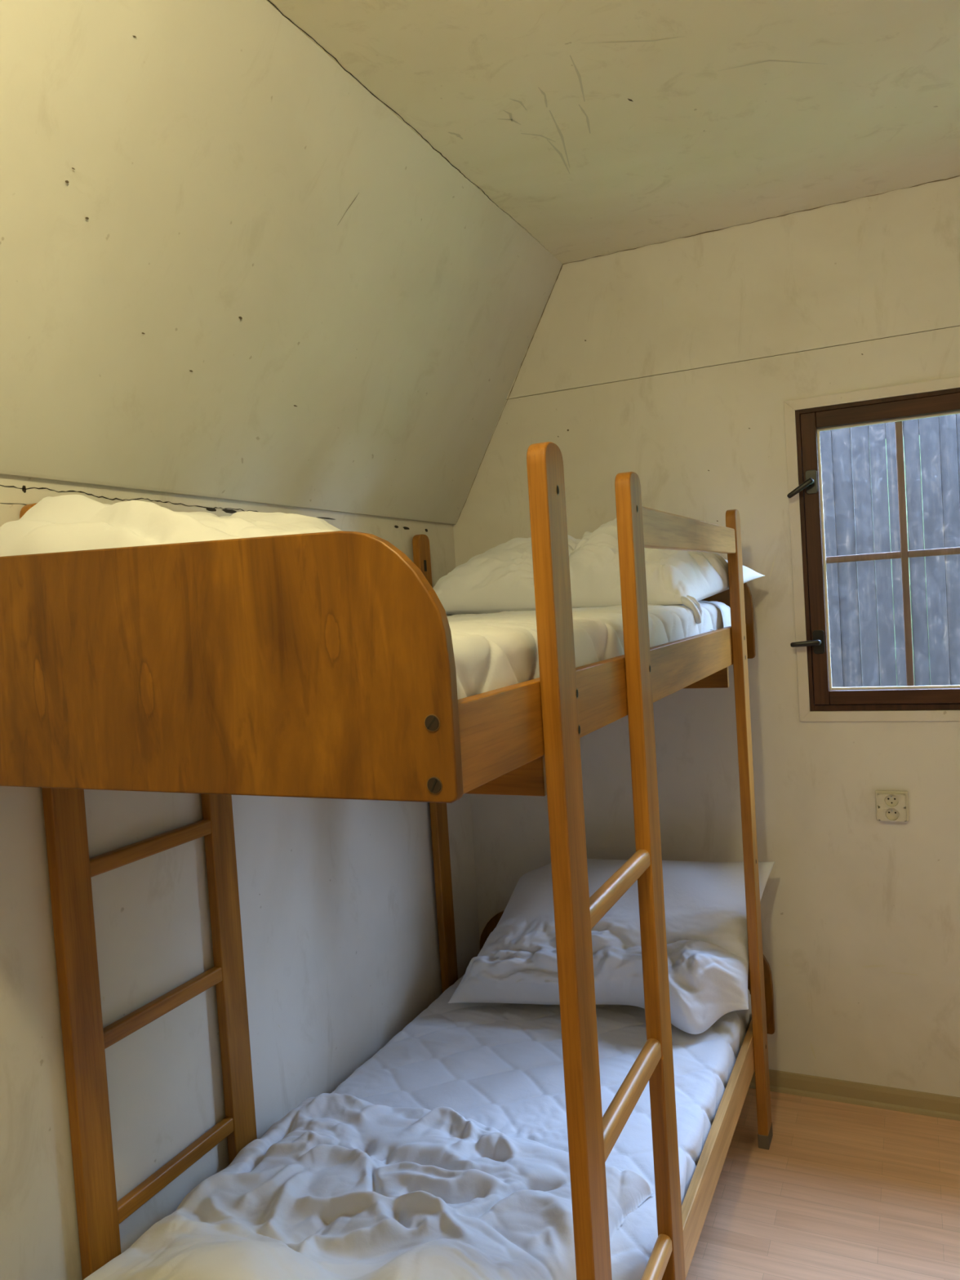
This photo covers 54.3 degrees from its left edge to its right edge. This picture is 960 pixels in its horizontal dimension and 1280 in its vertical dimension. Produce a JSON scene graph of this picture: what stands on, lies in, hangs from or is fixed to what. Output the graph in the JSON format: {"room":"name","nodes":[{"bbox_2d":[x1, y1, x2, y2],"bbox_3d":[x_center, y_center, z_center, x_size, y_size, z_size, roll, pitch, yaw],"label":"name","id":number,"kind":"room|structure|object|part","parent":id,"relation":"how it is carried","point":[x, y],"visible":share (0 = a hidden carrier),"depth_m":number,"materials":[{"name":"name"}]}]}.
{"room":"dormitory","nodes":[
{"label":"dormitory","id":0,"kind":"room"},
{"bbox_2d":[0,474,479,1279],"bbox_3d":[-1.049,0.715,1.636,0.101,2.098,4.595,-3,2,25],"label":"wall","id":1,"kind":"structure","parent":0,"point":[337,897],"depth_m":2.27,"materials":[{"name":"grey paint"}]},
{"bbox_2d":[0,0,562,524],"bbox_3d":[-0.962,-0.822,1.490,0.716,1.019,4.595,-3,2,25],"label":"sloped ceiling","id":2,"kind":"structure","parent":0,"point":[229,269],"depth_m":2.08,"materials":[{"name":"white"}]},
{"bbox_2d":[266,0,959,263],"bbox_3d":[0.329,-1.329,0.857,2.200,0.121,4.595,-3,2,25],"label":"ceiling","id":3,"kind":"structure","parent":0,"point":[598,127],"depth_m":2.30,"materials":[{"name":"grey paint"}]},
{"bbox_2d":[453,175,959,1097],"bbox_3d":[1.406,0.005,3.041,3.420,3.091,0.103,-3,2,25],"label":"wall","id":4,"kind":"structure","parent":0,"point":[674,364],"depth_m":3.18,"materials":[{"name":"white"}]},
{"bbox_2d":[748,1069,959,1120],"bbox_3d":[1.487,1.515,3.044,3.200,0.069,0.018,-3,2,25],"label":"baseboard","id":5,"kind":"structure","parent":4,"relation":"attached to","point":[937,1105],"depth_m":3.13,"materials":[{"name":"beige wood"}]},
{"bbox_2d":[783,376,959,721],"bbox_3d":[1.637,-0.286,2.856,1.309,1.071,0.008,-3,2,25],"label":"trim","id":6,"kind":"structure","parent":4,"relation":"attached to","point":[790,406],"depth_m":3.10,"materials":[{"name":"beige wood"}]},
{"bbox_2d":[786,387,959,711],"bbox_3d":[1.631,-0.287,2.897,1.287,1.002,0.180,-3,2,25],"label":"window","id":7,"kind":"structure","parent":4,"relation":"in","point":[809,422],"depth_m":3.06,"materials":[{"name":"brown wood"}]},
{"bbox_3d":[1.054,-0.498,3.072,0.085,0.060,0.041,-3,2,25],"label":"handle","id":8,"kind":"part","parent":7,"relation":"part of","materials":[{"name":"black plastic"}]},
{"bbox_3d":[1.079,0.011,3.096,0.095,0.022,0.041,-3,2,25],"label":"handle","id":9,"kind":"part","parent":7,"relation":"part of","materials":[{"name":"black plastic"}]},
{"bbox_3d":[1.091,-0.520,3.079,0.036,0.078,0.005,-3,2,25],"label":"handle plate","id":10,"kind":"part","parent":7,"relation":"part of","materials":[{"name":"black plastic"}]},
{"bbox_3d":[1.369,-0.278,2.999,0.603,0.964,0.054,-3,2,25],"label":"sash","id":11,"kind":"part","parent":7,"relation":"part of","materials":[{"name":"brown wood"}]},
{"bbox_3d":[1.123,0.006,3.100,0.036,0.078,0.005,-3,2,25],"label":"handle plate","id":12,"kind":"part","parent":7,"relation":"part of","materials":[{"name":"black plastic"}]},
{"bbox_2d":[875,790,909,822],"bbox_3d":[1.339,0.540,3.040,0.098,0.098,0.029,-3,2,25],"label":"wall socket","id":13,"kind":"object","parent":4,"relation":"attached to","point":[891,805],"visible":1,"depth_m":3.04,"materials":[{"name":"beige plastic"}]},
{"bbox_2d":[685,1088,959,1279],"bbox_3d":[0.523,1.723,0.978,3.420,0.060,4.795,-3,2,25],"label":"floor","id":14,"kind":"structure","parent":0,"point":[840,1191],"depth_m":2.67,"materials":[{"name":"laminate"}]},
{"bbox_2d":[0,441,775,1279],"bbox_3d":[-0.013,0.659,2.389,1.126,2.018,2.215,-3,3,25],"label":"bunk bed","id":15,"kind":"object","parent":14,"relation":"on","point":[317,664],"visible":0.79,"depth_m":1.43,"materials":[{"name":"brown wood"}]},
{"bbox_3d":[-0.829,0.729,1.938,0.028,2.018,0.082,-3,3,25],"label":"ladder post","id":16,"kind":"part","parent":15,"relation":"part of","materials":[{"name":"brown wood"}]},
{"bbox_3d":[-0.638,0.701,2.347,0.028,2.018,0.082,-3,3,25],"label":"ladder post","id":17,"kind":"part","parent":15,"relation":"part of","materials":[{"name":"brown wood"}]},
{"bbox_3d":[-0.525,0.039,1.375,1.086,0.367,0.020,-3,3,25],"label":"panel","id":18,"kind":"part","parent":15,"relation":"part of","materials":[{"name":"brown wood"}]},
{"bbox_3d":[-0.149,0.628,3.391,0.028,2.018,0.082,-3,3,25],"label":"corner post","id":19,"kind":"part","parent":15,"relation":"part of","materials":[{"name":"brown wood"}]},
{"bbox_2d":[331,974,751,1279],"bbox_3d":[0.023,1.308,2.405,1.016,0.160,2.139,-3,2,25],"label":"mattress","id":20,"kind":"object","parent":15,"relation":"on","point":[500,1066],"visible":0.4,"depth_m":2.63,"materials":[{"name":"white fabric"}]},
{"bbox_2d":[83,1093,654,1279],"bbox_3d":[-0.247,1.174,1.903,0.997,0.208,1.056,-3,2,25],"label":"duvet","id":21,"kind":"object","parent":20,"relation":"on","point":[341,1186],"visible":0.94,"depth_m":1.97,"materials":[{"name":"white fabric"}]},
{"bbox_2d":[447,862,559,1004],"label":"pillow","id":22,"kind":"object","parent":20,"relation":"on","point":[514,961],"depth_m":3.04,"materials":[{"name":"white fabric"}]},
{"bbox_2d":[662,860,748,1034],"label":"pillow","id":23,"kind":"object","parent":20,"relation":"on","point":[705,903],"depth_m":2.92,"materials":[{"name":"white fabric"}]},
{"bbox_3d":[0.162,0.695,1.472,0.031,1.997,0.082,-3,3,25],"label":"ladder post","id":24,"kind":"part","parent":15,"relation":"part of","materials":[{"name":"brown wood"}]},
{"bbox_2d":[446,600,731,699],"bbox_3d":[-0.048,0.031,2.349,1.041,0.186,2.139,-3,2,25],"label":"mattress","id":25,"kind":"object","parent":15,"relation":"on","point":[492,651],"visible":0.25,"depth_m":1.67,"materials":[{"name":"white fabric"}]},
{"bbox_2d":[0,494,341,556],"bbox_3d":[-0.390,-0.148,1.876,0.853,0.277,1.039,-3,2,25],"label":"duvet","id":26,"kind":"object","parent":25,"relation":"on","point":[66,522],"visible":0.29,"depth_m":1.50,"materials":[{"name":"white fabric"}]},
{"bbox_2d":[432,537,535,615],"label":"pillow","id":27,"kind":"object","parent":25,"relation":"on","point":[499,578],"depth_m":2.88,"materials":[{"name":"white fabric"}]},
{"bbox_2d":[644,547,728,623],"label":"pillow","id":28,"kind":"object","parent":25,"relation":"on","point":[673,577],"depth_m":2.67,"materials":[{"name":"white fabric"}]},
{"bbox_3d":[0.420,0.070,2.146,0.024,0.115,2.168,-3,3,25],"label":"rail","id":29,"kind":"part","parent":15,"relation":"part of","materials":[{"name":"brown wood"}]},
{"bbox_3d":[0.496,1.185,3.400,1.094,0.346,0.022,-3,3,25],"label":"panel","id":30,"kind":"part","parent":15,"relation":"part of","materials":[{"name":"brown wood"}]},
{"bbox_3d":[0.353,0.666,1.881,0.031,1.997,0.082,-3,3,25],"label":"ladder post","id":31,"kind":"part","parent":15,"relation":"part of","materials":[{"name":"brown wood"}]},
{"bbox_3d":[0.540,-0.263,2.367,0.023,0.083,1.070,-3,3,25],"label":"guard rail","id":32,"kind":"part","parent":15,"relation":"part of","materials":[{"name":"brown wood"}]},
{"bbox_3d":[0.501,1.345,2.196,0.024,0.111,2.168,-3,3,25],"label":"rail","id":33,"kind":"part","parent":15,"relation":"part of","materials":[{"name":"brown wood"}]},
{"bbox_3d":[0.415,-0.089,3.350,1.094,0.346,0.022,-3,3,25],"label":"panel","id":34,"kind":"part","parent":15,"relation":"part of","materials":[{"name":"brown wood"}]},
{"bbox_3d":[0.842,0.594,2.925,0.031,1.997,0.082,-3,3,25],"label":"corner post","id":35,"kind":"part","parent":15,"relation":"part of","materials":[{"name":"brown wood"}]},
{"label":"outside","id":36,"kind":"structure","parent":0,"visible":0},
{"bbox_3d":[29.150,-0.735,27.085,110.000,0.150,66.405,-3,2,25],"label":"lawn","id":37,"kind":"structure","parent":36,"visible":0},
{"bbox_2d":[819,413,959,687],"bbox_3d":[0.956,0.422,4.401,2.783,2.910,0.089,-3,2,25],"label":"fence","id":38,"kind":"object","parent":37,"relation":"on","point":[857,632],"visible":0.02,"depth_m":3.94,"materials":[{"name":"grey wood"}]}
]}

